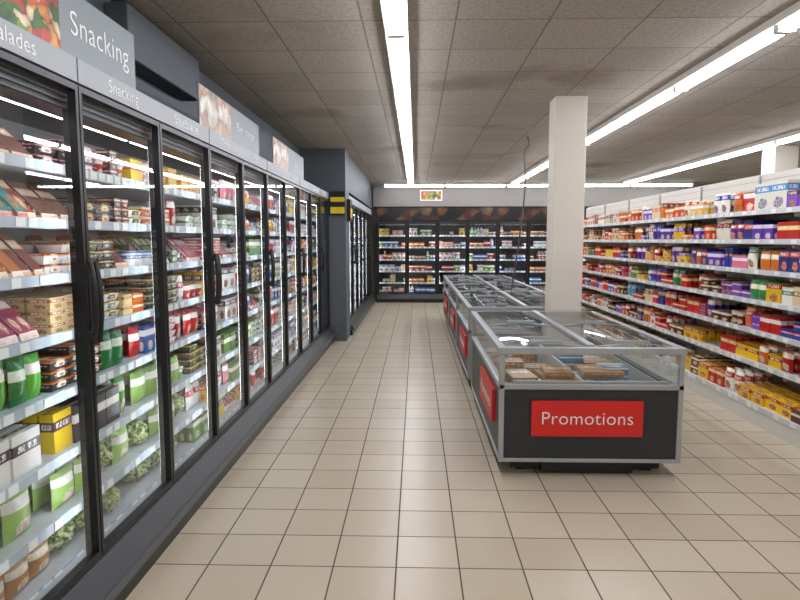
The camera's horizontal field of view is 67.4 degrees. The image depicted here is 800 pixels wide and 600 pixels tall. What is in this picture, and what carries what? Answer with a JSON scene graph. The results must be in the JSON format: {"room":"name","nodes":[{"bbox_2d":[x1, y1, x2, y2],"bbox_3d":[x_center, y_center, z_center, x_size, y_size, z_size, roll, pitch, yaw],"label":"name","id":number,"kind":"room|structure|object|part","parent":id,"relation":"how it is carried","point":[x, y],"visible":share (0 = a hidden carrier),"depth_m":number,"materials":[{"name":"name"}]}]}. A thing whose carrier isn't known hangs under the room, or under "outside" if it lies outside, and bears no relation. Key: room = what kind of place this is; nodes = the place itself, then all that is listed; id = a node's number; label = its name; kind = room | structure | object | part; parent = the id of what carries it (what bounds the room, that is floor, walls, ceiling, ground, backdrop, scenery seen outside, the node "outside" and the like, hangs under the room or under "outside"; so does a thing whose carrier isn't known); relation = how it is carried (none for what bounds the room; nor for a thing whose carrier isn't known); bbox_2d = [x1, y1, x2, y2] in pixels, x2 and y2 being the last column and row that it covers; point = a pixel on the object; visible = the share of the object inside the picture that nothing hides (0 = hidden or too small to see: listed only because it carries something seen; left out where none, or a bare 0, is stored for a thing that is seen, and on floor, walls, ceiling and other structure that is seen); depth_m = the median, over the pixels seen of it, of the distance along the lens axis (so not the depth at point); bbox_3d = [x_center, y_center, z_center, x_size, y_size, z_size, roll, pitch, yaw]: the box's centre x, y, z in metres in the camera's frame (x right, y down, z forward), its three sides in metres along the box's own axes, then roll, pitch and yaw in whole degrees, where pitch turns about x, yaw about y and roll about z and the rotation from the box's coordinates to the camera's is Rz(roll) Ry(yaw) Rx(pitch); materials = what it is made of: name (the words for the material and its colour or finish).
{"room":"supermarket","nodes":[
{"label":"supermarket","id":0,"kind":"room"},
{"bbox_2d":[86,0,299,161],"bbox_3d":[-1.972,-1.367,2.631,0.490,0.598,13.400,0,6,2],"label":"bulkhead","id":1,"kind":"object","parent":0,"point":[188,109],"visible":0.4,"depth_m":5.17,"materials":[{"name":"paint"}]},
{"bbox_2d":[104,2,198,100],"bbox_3d":[-1.619,-1.619,4.029,0.140,0.300,1.150,0,6,2],"label":"ventilation duct","id":2,"kind":"object","parent":1,"relation":"attached to","point":[159,59],"visible":0.68,"depth_m":3.89,"materials":[{"name":"metal"}]},
{"bbox_2d":[300,149,349,340],"bbox_3d":[-1.436,-0.865,9.669,1.190,2.998,0.510,0,6,2],"label":"wall column","id":3,"kind":"structure","parent":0,"point":[327,170],"depth_m":9.40,"materials":[{"name":"paint"}]},
{"bbox_2d":[330,191,344,214],"bbox_3d":[-0.969,-1.504,9.308,0.240,0.360,0.033,0,6,2],"label":"flag sign","id":4,"kind":"object","parent":3,"relation":"attached to","point":[337,198],"visible":1,"depth_m":9.29,"materials":[{"name":"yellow plastic"}]},
{"bbox_2d":[347,199,352,221],"bbox_3d":[-0.806,-1.435,9.630,0.059,0.340,0.300,0,6,2],"label":"flag sign","id":5,"kind":"object","parent":3,"relation":"attached to","point":[349,201],"visible":1,"depth_m":9.49,"materials":[{"name":"black plastic"}]},
{"bbox_2d":[349,157,371,207],"bbox_3d":[-1.371,-2.357,12.529,1.160,0.598,5.480,0,6,2],"label":"bulkhead","id":6,"kind":"object","parent":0,"point":[360,188],"visible":0.21,"depth_m":11.95,"materials":[{"name":"paint"}]},
{"bbox_2d":[369,188,376,298],"bbox_3d":[3.285,-1.519,16.197,10.300,3.000,0.100,0,6,2],"label":"wall","id":7,"kind":"structure","parent":0,"point":[373,210],"depth_m":16.27,"materials":[{"name":"paint"}]},
{"bbox_2d":[110,0,799,187],"bbox_3d":[3.014,-2.052,5.947,10.300,0.100,20.400,0,6,2],"label":"ceiling","id":8,"kind":"structure","parent":0,"point":[485,75],"depth_m":5.13,"materials":[{"name":"tile"}]},
{"bbox_2d":[380,0,413,184],"bbox_3d":[0.017,-1.889,5.340,0.150,0.100,18.000,0,6,2],"label":"fluorescent lights","id":9,"kind":"object","parent":8,"relation":"attached to","point":[394,12],"visible":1,"depth_m":4.56,"materials":[{"name":"white plastic"}]},
{"bbox_2d":[510,136,529,289],"bbox_3d":[1.645,-1.178,8.223,0.227,2.092,0.022,0,6,2],"label":"power cable","id":10,"kind":"object","parent":8,"relation":"hanging from","point":[527,136],"visible":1,"depth_m":8.21,"materials":[{"name":"rubber"},{"name":"plastic"}]},
{"bbox_2d":[384,182,693,186],"bbox_3d":[3.348,-2.820,14.658,7.500,0.100,0.150,0,6,2],"label":"fluorescent lights","id":11,"kind":"object","parent":8,"relation":"attached to","point":[415,184],"visible":0.85,"depth_m":14.62,"materials":[{"name":"white plastic"}]},
{"bbox_2d":[511,1,799,184],"bbox_3d":[2.466,-1.882,5.275,0.150,0.100,18.000,0,6,2],"label":"fluorescent lights","id":12,"kind":"object","parent":8,"relation":"attached to","point":[786,22],"visible":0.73,"depth_m":4.70,"materials":[{"name":"white plastic"}]},
{"bbox_2d":[623,130,799,184],"bbox_3d":[5.095,-1.875,5.205,0.150,0.100,18.000,0,6,2],"label":"fluorescent lights","id":13,"kind":"object","parent":8,"relation":"attached to","point":[795,135],"visible":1,"depth_m":9.53,"materials":[{"name":"white plastic"}]},
{"bbox_2d":[126,299,799,599],"bbox_3d":[3.014,1.033,6.255,10.300,0.100,20.400,0,6,2],"label":"floor","id":14,"kind":"structure","parent":0,"point":[380,476],"depth_m":3.58,"materials":[{"name":"tile"}]},
{"bbox_2d":[0,17,189,599],"bbox_3d":[-1.669,0.187,2.527,0.930,2.325,1.540,0,6,2],"label":"refrigerated display case","id":15,"kind":"object","parent":14,"relation":"on","point":[67,532],"visible":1,"depth_m":2.57,"materials":[{"name":"black metal"}]},
{"bbox_2d":[0,0,135,89],"bbox_3d":[-1.407,-1.099,2.225,0.123,0.285,1.570,0,6,2],"label":"sign board","id":16,"kind":"object","parent":15,"relation":"on","point":[77,28],"visible":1,"depth_m":2.52,"materials":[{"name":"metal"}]},
{"bbox_2d":[11,102,260,523],"bbox_3d":[-1.628,0.034,4.058,0.930,2.325,1.540,0,6,2],"label":"refrigerated display case","id":17,"kind":"object","parent":14,"relation":"on","point":[208,441],"visible":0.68,"depth_m":3.91,"materials":[{"name":"black metal"}]},
{"bbox_2d":[196,82,258,154],"bbox_3d":[-1.343,-1.340,4.632,0.123,0.285,1.490,0,6,2],"label":"sign board","id":18,"kind":"object","parent":17,"relation":"on","point":[213,112],"visible":1,"depth_m":4.43,"materials":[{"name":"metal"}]},
{"bbox_2d":[142,147,297,434],"bbox_3d":[-1.587,-0.119,5.590,0.930,2.325,1.540,0,6,2],"label":"refrigerated display case","id":19,"kind":"object","parent":14,"relation":"on","point":[269,390],"visible":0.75,"depth_m":5.52,"materials":[{"name":"black metal"}]},
{"bbox_2d":[213,170,319,388],"bbox_3d":[-1.546,-0.272,7.122,0.930,2.325,1.540,0,6,2],"label":"refrigerated display case","id":20,"kind":"object","parent":14,"relation":"on","point":[302,359],"visible":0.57,"depth_m":7.08,"materials":[{"name":"black metal"}]},
{"bbox_2d":[271,136,303,179],"bbox_3d":[-1.287,-1.547,6.706,0.123,0.285,1.620,0,6,2],"label":"sign board","id":21,"kind":"object","parent":20,"relation":"on","point":[283,156],"visible":1,"depth_m":6.51,"materials":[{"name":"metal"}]},
{"bbox_2d":[250,184,335,359],"bbox_3d":[-1.504,-0.426,8.654,0.930,2.325,1.540,0,6,2],"label":"refrigerated display case","id":22,"kind":"object","parent":14,"relation":"on","point":[323,336],"visible":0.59,"depth_m":8.72,"materials":[{"name":"black metal"}]},
{"bbox_2d":[349,196,362,334],"bbox_3d":[-1.215,-0.660,10.875,0.930,2.350,1.740,0,6,2],"label":"refrigerated display case","id":23,"kind":"object","parent":14,"relation":"on","point":[356,317],"visible":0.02,"depth_m":10.91,"materials":[{"name":"black metal"}]},
{"bbox_2d":[349,202,369,320],"bbox_3d":[-1.168,-0.833,12.605,0.930,2.350,1.740,0,6,2],"label":"refrigerated display case","id":24,"kind":"object","parent":14,"relation":"on","point":[364,307],"visible":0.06,"depth_m":12.63,"materials":[{"name":"black metal"}]},
{"bbox_2d":[349,206,374,309],"bbox_3d":[-1.122,-1.006,14.336,0.930,2.350,1.740,0,6,2],"label":"refrigerated display case","id":25,"kind":"object","parent":14,"relation":"on","point":[370,299],"visible":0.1,"depth_m":14.34,"materials":[{"name":"black metal"}]},
{"bbox_2d":[377,208,436,302],"bbox_3d":[0.191,-1.181,15.726,1.540,2.420,0.910,0,6,2],"label":"refrigerated display case","id":26,"kind":"object","parent":14,"relation":"on","point":[406,237],"visible":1,"depth_m":15.53,"materials":[{"name":"black metal"}]},
{"bbox_2d":[437,207,497,302],"bbox_3d":[1.730,-1.176,15.685,1.540,2.420,0.910,0,6,2],"label":"refrigerated display case","id":27,"kind":"object","parent":14,"relation":"on","point":[465,235],"visible":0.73,"depth_m":15.48,"materials":[{"name":"black metal"}]},
{"bbox_2d":[443,274,519,324],"bbox_3d":[1.467,0.012,11.279,1.242,0.931,1.822,0,6,2],"label":"chest freezer","id":28,"kind":"object","parent":14,"relation":"on","point":[455,277],"visible":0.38,"depth_m":11.22,"materials":[{"name":"grey metal"}]},
{"bbox_3d":[1.470,-0.295,11.251,1.184,0.269,1.764,0,6,2],"label":"glass","id":29,"kind":"part","parent":28,"relation":"part of","materials":[{"name":"clear glass"}]},
{"bbox_2d":[448,281,544,345],"bbox_3d":[1.416,0.204,9.364,1.242,0.931,1.972,0,6,2],"label":"chest freezer","id":30,"kind":"object","parent":14,"relation":"on","point":[504,286],"visible":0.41,"depth_m":9.25,"materials":[{"name":"grey metal"}]},
{"bbox_3d":[1.419,-0.104,9.336,1.184,0.269,1.914,0,6,2],"label":"glass","id":31,"kind":"part","parent":30,"relation":"part of","materials":[{"name":"clear glass"}]},
{"bbox_2d":[493,207,546,302],"bbox_3d":[3.270,-1.172,15.644,1.540,2.420,0.910,0,6,2],"label":"refrigerated display case","id":32,"kind":"object","parent":14,"relation":"on","point":[530,270],"visible":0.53,"depth_m":15.47,"materials":[{"name":"black metal"}]},
{"bbox_2d":[456,290,584,379],"bbox_3d":[1.362,0.403,7.375,1.242,0.931,1.972,0,6,2],"label":"chest freezer","id":33,"kind":"object","parent":14,"relation":"on","point":[485,298],"visible":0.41,"depth_m":7.06,"materials":[{"name":"grey metal"}]},
{"bbox_3d":[1.365,0.095,7.347,1.184,0.269,1.914,0,6,2],"label":"glass","id":34,"kind":"part","parent":33,"relation":"part of","materials":[{"name":"clear glass"}]},
{"bbox_2d":[471,310,687,471],"bbox_3d":[1.299,0.638,5.022,1.242,0.931,2.062,0,6,2],"label":"chest freezer","id":35,"kind":"object","parent":14,"relation":"on","point":[573,402],"visible":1,"depth_m":4.05,"materials":[{"name":"grey metal"}]},
{"bbox_3d":[1.302,0.330,4.995,1.184,0.269,2.004,0,6,2],"label":"glass","id":36,"kind":"part","parent":35,"relation":"part of","materials":[{"name":"clear glass"}]},
{"bbox_2d":[583,207,587,260],"bbox_3d":[4.809,-1.168,15.603,1.540,2.420,0.910,0,6,2],"label":"shelving","id":37,"kind":"object","parent":14,"relation":"on","point":[585,208],"visible":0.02,"depth_m":15.14,"materials":[{"name":"white metal"}]},
{"bbox_2d":[581,168,799,448],"bbox_3d":[3.425,-0.195,6.675,0.608,2.260,11.500,0,6,2],"label":"shelving","id":38,"kind":"object","parent":14,"relation":"on","point":[712,271],"visible":0.9,"depth_m":6.29,"materials":[{"name":"silver paint"}]},
{"bbox_2d":[373,184,709,207],"bbox_3d":[3.873,-2.690,15.607,9.100,0.548,0.790,0,6,2],"label":"wall","id":39,"kind":"structure","parent":0,"point":[383,197],"depth_m":15.26,"materials":[{"name":"paint"}]},
{"bbox_2d":[420,190,441,200],"bbox_3d":[0.793,-2.663,15.279,0.560,0.260,0.013,0,6,2],"label":"poster","id":40,"kind":"object","parent":39,"relation":"attached to","point":[425,195],"visible":1,"depth_m":15.27,"materials":[{"name":"multicoloured paper"}]},
{"bbox_2d":[544,96,587,335],"bbox_3d":[1.675,-0.510,6.117,0.322,2.998,0.292,0,6,2],"label":"square pillar","id":41,"kind":"structure","parent":0,"point":[568,114],"depth_m":5.96,"materials":[{"name":"paint"}]},
{"bbox_2d":[761,145,798,174],"bbox_3d":[5.749,-0.820,9.214,0.362,2.998,0.362,0,6,2],"label":"square pillar","id":42,"kind":"structure","parent":0,"point":[777,158],"depth_m":8.92,"materials":[{"name":"paint"}]}
]}

